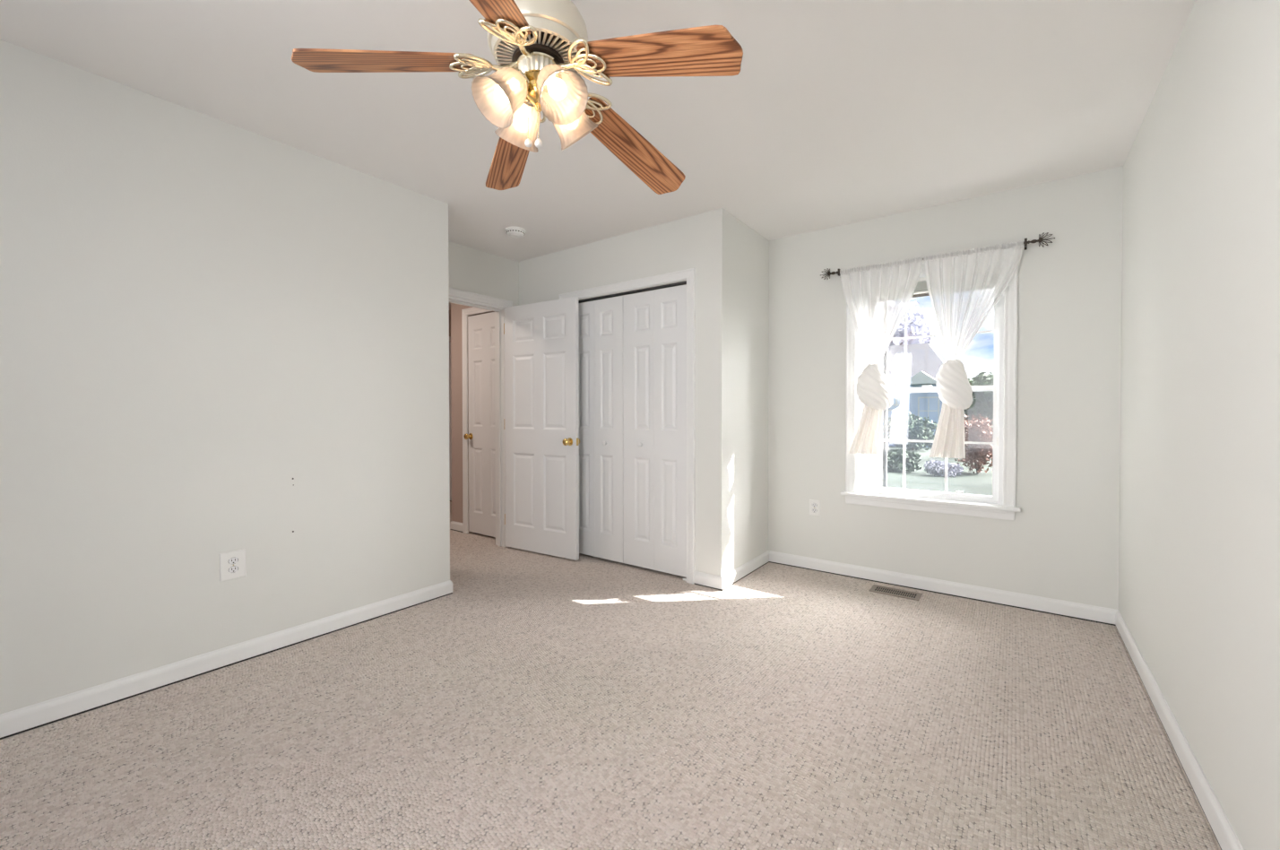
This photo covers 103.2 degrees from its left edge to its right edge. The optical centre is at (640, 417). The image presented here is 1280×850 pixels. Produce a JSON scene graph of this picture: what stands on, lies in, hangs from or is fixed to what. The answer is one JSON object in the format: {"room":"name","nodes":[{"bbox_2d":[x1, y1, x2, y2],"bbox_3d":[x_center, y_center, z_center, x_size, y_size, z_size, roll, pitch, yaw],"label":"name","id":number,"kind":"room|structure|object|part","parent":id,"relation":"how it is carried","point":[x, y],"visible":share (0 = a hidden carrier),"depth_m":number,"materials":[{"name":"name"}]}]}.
{"room":"empty bedroom","nodes":[
{"label":"empty bedroom","id":0,"kind":"room"},
{"bbox_2d":[0,39,449,714],"bbox_3d":[-2.560,-0.100,1.942,0.732,2.440,3.603,0,1,36],"label":"wall","id":1,"kind":"structure","parent":0,"point":[202,315],"depth_m":2.18,"materials":[{"name":"white paint"}]},
{"bbox_2d":[0,579,453,739],"bbox_3d":[-2.502,1.078,1.921,0.625,0.085,3.616,0,1,36],"label":"baseboard","id":2,"kind":"structure","parent":1,"relation":"attached to","point":[38,714],"depth_m":2.18,"materials":[{"name":"white paint"}]},
{"bbox_2d":[219,548,246,581],"bbox_3d":[-1.843,0.667,2.297,0.007,0.126,0.096,0,1,36],"label":"wall outlet","id":3,"kind":"object","parent":1,"relation":"attached to","point":[232,564],"visible":1,"depth_m":2.29,"materials":[{"name":"white plastic"}]},
{"bbox_2d":[228,557,238,563],"bbox_3d":[-1.841,0.647,2.296,0.002,0.030,0.037,0,1,36],"label":"receptacle","id":4,"kind":"object","parent":3,"relation":"attached to","point":[231,560],"depth_m":2.30,"materials":[{"name":"grey plastic"}]},
{"bbox_2d":[228,565,238,572],"bbox_3d":[-1.841,0.686,2.296,0.002,0.030,0.037,0,1,36],"label":"receptacle","id":5,"kind":"object","parent":3,"relation":"attached to","point":[231,568],"depth_m":2.30,"materials":[{"name":"grey plastic"}]},
{"bbox_2d":[449,310,451,501],"bbox_3d":[-2.652,-0.136,4.991,3.041,2.440,2.880,0,1,36],"label":"wall","id":6,"kind":"structure","parent":0,"point":[449,310],"depth_m":6.45,"materials":[{"name":"beige paint"}]},
{"bbox_2d":[449,341,451,500],"bbox_3d":[-2.645,0.040,6.619,0.674,2.010,0.012,0,1,36],"label":"door frame","id":7,"kind":"structure","parent":6,"relation":"in","point":[450,373],"depth_m":6.43,"materials":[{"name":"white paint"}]},
{"bbox_2d":[449,520,463,532],"bbox_3d":[-1.489,1.039,5.224,0.216,0.085,0.906,0,1,36],"label":"baseboard","id":8,"kind":"structure","parent":6,"relation":"attached to","point":[457,526],"depth_m":4.86,"materials":[{"name":"white paint"}]},
{"bbox_2d":[450,302,494,533],"bbox_3d":[-1.236,-0.137,5.031,0.811,2.440,0.893,0,1,36],"label":"wall","id":9,"kind":"structure","parent":0,"point":[456,336],"depth_m":4.86,"materials":[{"name":"beige paint"}]},
{"bbox_2d":[461,307,492,533],"bbox_3d":[-1.411,0.035,4.595,0.644,2.107,0.020,0,1,36],"label":"trim","id":10,"kind":"structure","parent":9,"relation":"attached to","point":[465,312],"depth_m":4.76,"materials":[{"name":"white paint"}]},
{"bbox_2d":[463,311,495,536],"bbox_3d":[-1.412,0.061,4.594,0.514,2.015,0.101,0,1,36],"label":"door","id":11,"kind":"structure","parent":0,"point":[481,436],"depth_m":4.65,"materials":[{"name":"white paint"}]},
{"bbox_3d":[-1.601,0.172,4.713,0.061,0.061,0.066,0,1,36],"label":"knob","id":12,"kind":"part","parent":11,"relation":"part of","materials":[{"name":"gold metal"}]},
{"bbox_2d":[448,241,518,306],"bbox_3d":[-1.416,-0.125,4.004,0.120,2.440,1.074,0,1,36],"label":"wall","id":13,"kind":"structure","parent":0,"point":[470,269],"depth_m":4.09,"materials":[{"name":"white paint"}]},
{"bbox_2d":[448,286,512,546],"bbox_3d":[-1.404,0.053,4.006,0.140,2.084,0.899,0,1,36],"label":"trim","id":14,"kind":"structure","parent":13,"relation":"attached to","point":[455,296],"depth_m":4.29,"materials":[{"name":"white paint"}]},
{"bbox_2d":[503,296,579,560],"bbox_3d":[-0.805,0.080,4.066,0.774,2.000,0.167,0,1,32],"label":"door","id":15,"kind":"structure","parent":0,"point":[542,441],"depth_m":4.03,"materials":[{"name":"white paint"}]},
{"bbox_3d":[-0.553,0.183,3.851,0.061,0.061,0.066,0,1,32],"label":"knob","id":16,"kind":"part","parent":15,"relation":"part of","materials":[{"name":"gold metal"}]},
{"bbox_2d":[0,0,1195,310],"bbox_3d":[-1.833,-1.378,2.593,7.192,0.100,5.780,0,1,36],"label":"ceiling","id":17,"kind":"structure","parent":0,"point":[834,113],"depth_m":2.07,"materials":[{"name":"white paint"}]},
{"bbox_2d":[505,226,525,237],"bbox_3d":[-0.890,-1.319,3.619,0.140,0.042,0.140,0,1,36],"label":"smoke detector","id":18,"kind":"object","parent":17,"relation":"attached to","point":[511,231],"visible":1,"depth_m":3.58,"materials":[{"name":"white plastic"}]},
{"bbox_2d":[291,0,743,194],"bbox_3d":[-0.249,-1.031,1.415,1.129,0.568,1.139,0,1,36],"label":"ceiling fan","id":19,"kind":"object","parent":17,"relation":"hanging from","point":[540,48],"visible":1,"depth_m":1.33,"materials":[{"name":"brown wood"}]},
{"bbox_3d":[-0.662,-0.935,1.331,0.453,0.006,0.131,-8,15,-12],"label":"blade","id":20,"kind":"part","parent":19,"relation":"part of","materials":[{"name":"brown wood"}]},
{"bbox_3d":[-0.358,-0.870,1.352,0.134,0.116,0.134,1,-40,50],"label":"lamp shade","id":21,"kind":"part","parent":19,"relation":"part of","materials":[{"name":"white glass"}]},
{"bbox_3d":[-0.345,-0.908,1.034,0.131,0.006,0.453,13,13,7],"label":"blade","id":22,"kind":"part","parent":19,"relation":"part of","materials":[{"name":"brown wood"}]},
{"bbox_3d":[-0.354,-0.876,1.355,0.048,0.076,0.048,1,-40,50],"label":"bulb","id":23,"kind":"part","parent":19,"relation":"part of","materials":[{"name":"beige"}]},
{"bbox_3d":[-0.445,-0.922,1.763,0.131,0.006,0.453,-15,-3,-26],"label":"blade","id":24,"kind":"part","parent":19,"relation":"part of","materials":[{"name":"brown wood"}]},
{"bbox_3d":[-0.345,-0.872,1.490,0.134,0.116,0.134,-1,42,-40],"label":"lamp shade","id":25,"kind":"part","parent":19,"relation":"part of","materials":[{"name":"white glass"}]},
{"bbox_2d":[512,67,528,91],"bbox_3d":[-0.328,-0.915,1.376,0.066,0.023,0.066,1,-40,50],"label":"bulb","id":26,"kind":"object","parent":19,"relation":"attached to","point":[524,77],"depth_m":1.35,"materials":[{"name":"white glass"}]},
{"bbox_2d":[524,96,535,106],"bbox_3d":[-0.320,-0.916,1.460,0.066,0.023,0.066,-1,42,-40],"label":"socket","id":27,"kind":"object","parent":19,"relation":"attached to","point":[527,103],"depth_m":1.44,"materials":[{"name":"gold metal"}]},
{"bbox_3d":[-0.282,-1.005,1.413,0.254,0.028,0.254,0,1,36],"label":"vent plate","id":28,"kind":"part","parent":19,"relation":"part of","materials":[{"name":"white metal"}]},
{"bbox_3d":[-0.280,-0.836,1.398,0.003,0.135,0.003,0,1,36],"label":"pull chain","id":29,"kind":"part","parent":19,"relation":"part of","materials":[{"name":"gold metal"}]},
{"bbox_2d":[540,68,562,92],"bbox_3d":[-0.244,-0.915,1.368,0.066,0.023,0.066,-1,-40,-40],"label":"bulb","id":30,"kind":"object","parent":19,"relation":"attached to","point":[558,75],"depth_m":1.36,"materials":[{"name":"white glass"}]},
{"bbox_3d":[-0.223,-0.876,1.343,0.048,0.076,0.048,-1,-40,-40],"label":"bulb","id":31,"kind":"part","parent":19,"relation":"part of","materials":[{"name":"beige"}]},
{"bbox_3d":[-0.220,-0.870,1.339,0.134,0.116,0.134,-1,-40,-40],"label":"lamp shade","id":32,"kind":"part","parent":19,"relation":"part of","materials":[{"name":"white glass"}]},
{"bbox_3d":[-0.207,-0.872,1.476,0.134,0.116,0.134,1,42,50],"label":"lamp shade","id":33,"kind":"part","parent":19,"relation":"part of","materials":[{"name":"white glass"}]},
{"bbox_3d":[-0.020,-0.887,1.685,0.131,0.006,0.453,-16,-25,40],"label":"blade","id":34,"kind":"part","parent":19,"relation":"part of","materials":[{"name":"brown wood"}]},
{"bbox_3d":[0.038,-0.871,1.220,0.453,0.006,0.131,20,-2,29],"label":"blade","id":35,"kind":"part","parent":19,"relation":"part of","materials":[{"name":"brown wood"}]},
{"bbox_2d":[0,501,1221,849],"bbox_3d":[-1.844,1.171,2.707,7.072,0.120,5.660,0,1,36],"label":"floor","id":36,"kind":"structure","parent":0,"point":[543,701],"depth_m":1.79,"materials":[{"name":"carpet"}]},
{"bbox_2d":[868,584,922,600],"bbox_3d":[1.611,1.101,3.198,0.282,0.006,0.142,0,1,36],"label":"floor vent","id":37,"kind":"object","parent":36,"relation":"in","point":[879,589],"visible":1,"depth_m":3.19,"materials":[{"name":"brown metal"}]},
{"bbox_2d":[518,207,769,576],"bbox_3d":[-0.084,-0.127,4.163,2.074,2.440,0.764,0,1,36],"label":"wall","id":38,"kind":"structure","parent":0,"point":[730,259],"depth_m":3.45,"materials":[{"name":"white paint"}]},
{"bbox_2d":[558,268,695,584],"bbox_3d":[-0.143,0.054,3.721,1.254,2.088,0.020,0,1,36],"label":"trim","id":39,"kind":"structure","parent":38,"relation":"attached to","point":[688,274],"depth_m":3.37,"materials":[{"name":"white paint"}]},
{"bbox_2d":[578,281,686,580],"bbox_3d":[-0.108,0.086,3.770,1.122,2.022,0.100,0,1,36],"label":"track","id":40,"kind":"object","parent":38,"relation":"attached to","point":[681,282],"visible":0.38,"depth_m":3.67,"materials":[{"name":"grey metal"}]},
{"bbox_2d":[578,295,623,562],"bbox_3d":[-0.350,0.085,3.912,0.556,1.978,0.058,0,1,36],"label":"door","id":41,"kind":"structure","parent":40,"relation":"attached to","point":[600,321],"depth_m":3.88,"materials":[{"name":"white paint"}]},
{"bbox_2d":[622,284,686,577],"bbox_3d":[0.100,0.089,3.580,0.556,1.978,0.058,0,1,36],"label":"door","id":42,"kind":"structure","parent":40,"relation":"attached to","point":[654,322],"depth_m":3.58,"materials":[{"name":"white paint"}]},
{"bbox_2d":[694,550,769,590],"bbox_3d":[0.674,1.057,3.609,0.207,0.085,0.777,0,1,36],"label":"baseboard","id":43,"kind":"structure","parent":38,"relation":"attached to","point":[704,579],"depth_m":3.35,"materials":[{"name":"white paint"}]},
{"bbox_2d":[865,357,883,486],"bbox_3d":[2.508,0.191,3.355,3.150,3.020,0.574,0,1,36],"label":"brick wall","id":44,"kind":"structure","parent":0,"point":[874,462],"depth_m":3.91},
{"bbox_2d":[883,346,888,487],"bbox_3d":[1.998,0.367,4.127,0.021,2.650,0.035,0,1,36],"label":"trim","id":45,"kind":"structure","parent":44,"relation":"attached to","point":[886,352],"depth_m":4.11,"materials":[{"name":"grey paint"}]},
{"bbox_2d":[768,165,1123,609],"bbox_3d":[0.995,-0.125,3.977,4.032,2.440,0.219,0,1,36],"label":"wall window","id":46,"kind":"structure","parent":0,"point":[1062,543],"depth_m":2.96,"materials":[{"name":"white paint"}]},
{"bbox_2d":[809,499,820,516],"bbox_3d":[1.258,0.647,3.651,0.077,0.114,0.007,0,1,36],"label":"wall outlet","id":47,"kind":"object","parent":46,"relation":"attached to","point":[814,505],"visible":1,"depth_m":3.65,"materials":[{"name":"white plastic"}]},
{"bbox_2d":[912,289,929,297],"bbox_3d":[1.651,-0.997,3.823,5.100,0.215,0.330,0,1,36],"label":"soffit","id":48,"kind":"structure","parent":46,"relation":"attached to","point":[921,294],"depth_m":3.70,"materials":[{"name":"grey"}]},
{"bbox_2d":[914,276,928,294],"bbox_3d":[1.821,-0.848,3.238,0.773,0.098,0.024,0,1,36],"label":"window blind","id":49,"kind":"object","parent":46,"relation":"attached to","point":[922,286],"visible":0.13,"depth_m":3.25,"materials":[{"name":"white"}]},
{"bbox_3d":[1.821,-0.805,3.239,0.769,0.012,0.024,0,1,36],"label":"rail","id":50,"kind":"part","parent":49,"relation":"part of","materials":[{"name":"white"}]},
{"bbox_2d":[840,263,1020,520],"bbox_3d":[1.839,-0.193,3.270,0.995,1.574,0.191,0,1,36],"label":"window","id":51,"kind":"structure","parent":46,"relation":"attached to","point":[1001,505],"depth_m":3.09,"materials":[{"name":"white paint"}]},
{"bbox_3d":[1.841,0.153,3.276,0.781,0.705,0.030,0,1,36],"label":"sash","id":52,"kind":"part","parent":51,"relation":"part of","materials":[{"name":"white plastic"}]},
{"bbox_3d":[1.860,-0.532,3.294,0.781,0.735,0.030,0,1,36],"label":"sash","id":53,"kind":"part","parent":51,"relation":"part of","materials":[{"name":"white plastic"}]},
{"bbox_2d":[820,232,1055,279],"bbox_3d":[1.790,-0.997,3.195,1.279,0.082,0.075,0,1,36],"label":"curtain rod","id":54,"kind":"object","parent":46,"relation":"attached to","point":[1025,242],"visible":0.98,"depth_m":2.86,"materials":[{"name":"brown metal"}]},
{"bbox_2d":[839,256,923,454],"bbox_3d":[1.563,-0.388,3.318,0.499,1.256,0.148,0,1,36],"label":"curtain","id":55,"kind":"object","parent":54,"relation":"hanging from","point":[877,297],"visible":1,"depth_m":3.32,"materials":[{"name":"white fabric"}]},
{"bbox_2d":[840,261,922,365],"bbox_3d":[1.569,-0.659,3.324,0.498,0.652,0.045,0,1,36],"label":"drape","id":56,"kind":"object","parent":55,"relation":"hanging from","point":[877,297],"depth_m":3.33,"materials":[{"name":"white fabric"}]},
{"bbox_2d":[923,240,1023,458],"bbox_3d":[1.968,-0.383,3.020,0.500,1.253,0.139,0,1,36],"label":"curtain","id":57,"kind":"object","parent":54,"relation":"hanging from","point":[965,286],"visible":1,"depth_m":3.05,"materials":[{"name":"white fabric"}]},
{"bbox_2d":[924,245,1023,361],"bbox_3d":[1.976,-0.656,3.027,0.500,0.652,0.040,0,1,35],"label":"drape","id":58,"kind":"object","parent":57,"relation":"hanging from","point":[964,287],"depth_m":3.04,"materials":[{"name":"white fabric"}]},
{"bbox_2d":[769,550,1118,625],"bbox_3d":[1.766,1.060,3.277,1.944,0.085,0.013,0,1,36],"label":"baseboard","id":59,"kind":"structure","parent":46,"relation":"attached to","point":[1098,614],"depth_m":3.13,"materials":[{"name":"white paint"}]},
{"bbox_2d":[1118,0,1279,849],"bbox_3d":[1.048,-0.085,0.555,0.120,2.440,5.660,0,1,36],"label":"wall","id":60,"kind":"structure","parent":0,"point":[1199,535],"depth_m":1.46,"materials":[{"name":"white paint"}]},
{"bbox_2d":[1115,610,1244,849],"bbox_3d":[0.926,1.093,0.515,0.013,0.085,5.428,0,1,36],"label":"baseboard","id":61,"kind":"structure","parent":60,"relation":"attached to","point":[1225,835],"depth_m":1.61,"materials":[{"name":"white paint"}]},
{"label":"outside","id":62,"kind":"structure","parent":0,"visible":0},
{"bbox_2d":[882,445,992,495],"bbox_3d":[18.987,1.805,25.723,80.000,0.781,56.095,0,1,36],"label":"lawn","id":63,"kind":"structure","parent":62,"point":[969,482],"depth_m":14.41,"materials":[{"name":"green plant"}]},
{"bbox_2d":[882,448,921,472],"bbox_3d":[8.635,1.464,17.242,1.684,0.903,1.384,0,1,36],"label":"bush","id":64,"kind":"object","parent":63,"relation":"on","point":[895,458],"visible":0.66,"depth_m":16.87,"materials":[{"name":"green plant"}]},
{"bbox_2d":[887,411,937,450],"bbox_3d":[14.019,0.703,26.302,2.712,2.074,2.279,0,1,36],"label":"bush","id":65,"kind":"object","parent":63,"relation":"on","point":[912,432],"visible":0.79,"depth_m":25.95,"materials":[{"name":"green plant"}]},
{"bbox_2d":[882,343,945,448],"bbox_3d":[16.552,-1.431,34.131,9.050,6.870,8.400,0,1,36],"label":"house","id":66,"kind":"structure","parent":63,"relation":"on","point":[924,363],"depth_m":30.63,"materials":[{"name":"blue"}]},
{"bbox_3d":[15.539,0.024,30.713,0.900,0.900,0.009,0,1,36],"label":"pane","id":67,"kind":"part","parent":66,"relation":"part of","materials":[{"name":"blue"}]},
{"bbox_3d":[15.538,-1.226,30.699,0.900,0.800,0.009,0,1,36],"label":"pane","id":68,"kind":"part","parent":66,"relation":"part of","materials":[{"name":"white"}]},
{"bbox_3d":[16.906,-0.414,29.698,0.950,1.500,0.009,0,1,36],"label":"pane","id":69,"kind":"part","parent":66,"relation":"part of","materials":[{"name":"blue"}]},
{"bbox_2d":[888,297,942,353],"bbox_3d":[18.430,-3.635,39.413,7.869,10.879,8.947,-1,1,-39],"label":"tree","id":70,"kind":"object","parent":63,"relation":"on","point":[914,324],"visible":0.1,"depth_m":35.80,"materials":[{"name":"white plant"}]},
{"bbox_2d":[923,458,963,476],"bbox_3d":[9.393,1.566,15.728,1.098,0.583,0.854,0,1,36],"label":"bush","id":71,"kind":"object","parent":63,"relation":"on","point":[936,468],"visible":0.93,"depth_m":15.62,"materials":[{"name":"purple plant"}]},
{"bbox_2d":[954,414,993,473],"bbox_3d":[10.934,0.873,16.421,1.561,2.001,1.425,0,1,-31],"label":"bush","id":72,"kind":"object","parent":63,"relation":"on","point":[974,452],"visible":0.81,"depth_m":16.20,"materials":[{"name":"brown plant"}]},
{"bbox_3d":[11.071,1.116,16.525,0.749,1.462,0.675,0,1,15],"label":"stem","id":73,"kind":"part","parent":72,"relation":"part of","materials":[{"name":"brown plant"}]},
{"bbox_2d":[963,371,993,459],"bbox_3d":[13.896,-0.043,20.666,2.658,3.682,2.687,0,1,36],"label":"tree","id":74,"kind":"object","parent":63,"relation":"on","point":[982,402],"visible":0.41,"depth_m":20.11,"materials":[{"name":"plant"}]},
{"bbox_3d":[13.895,-0.719,20.658,2.658,2.330,2.687,0,1,36],"label":"crown","id":75,"kind":"part","parent":74,"relation":"part of","materials":[{"name":"green plant"}]},
{"bbox_2d":[965,421,993,453],"bbox_3d":[14.978,0.902,22.461,2.326,1.899,1.938,0,1,36],"label":"bush","id":76,"kind":"object","parent":63,"relation":"on","point":[968,421],"visible":0.04,"depth_m":21.77,"materials":[{"name":"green plant"}]}
]}

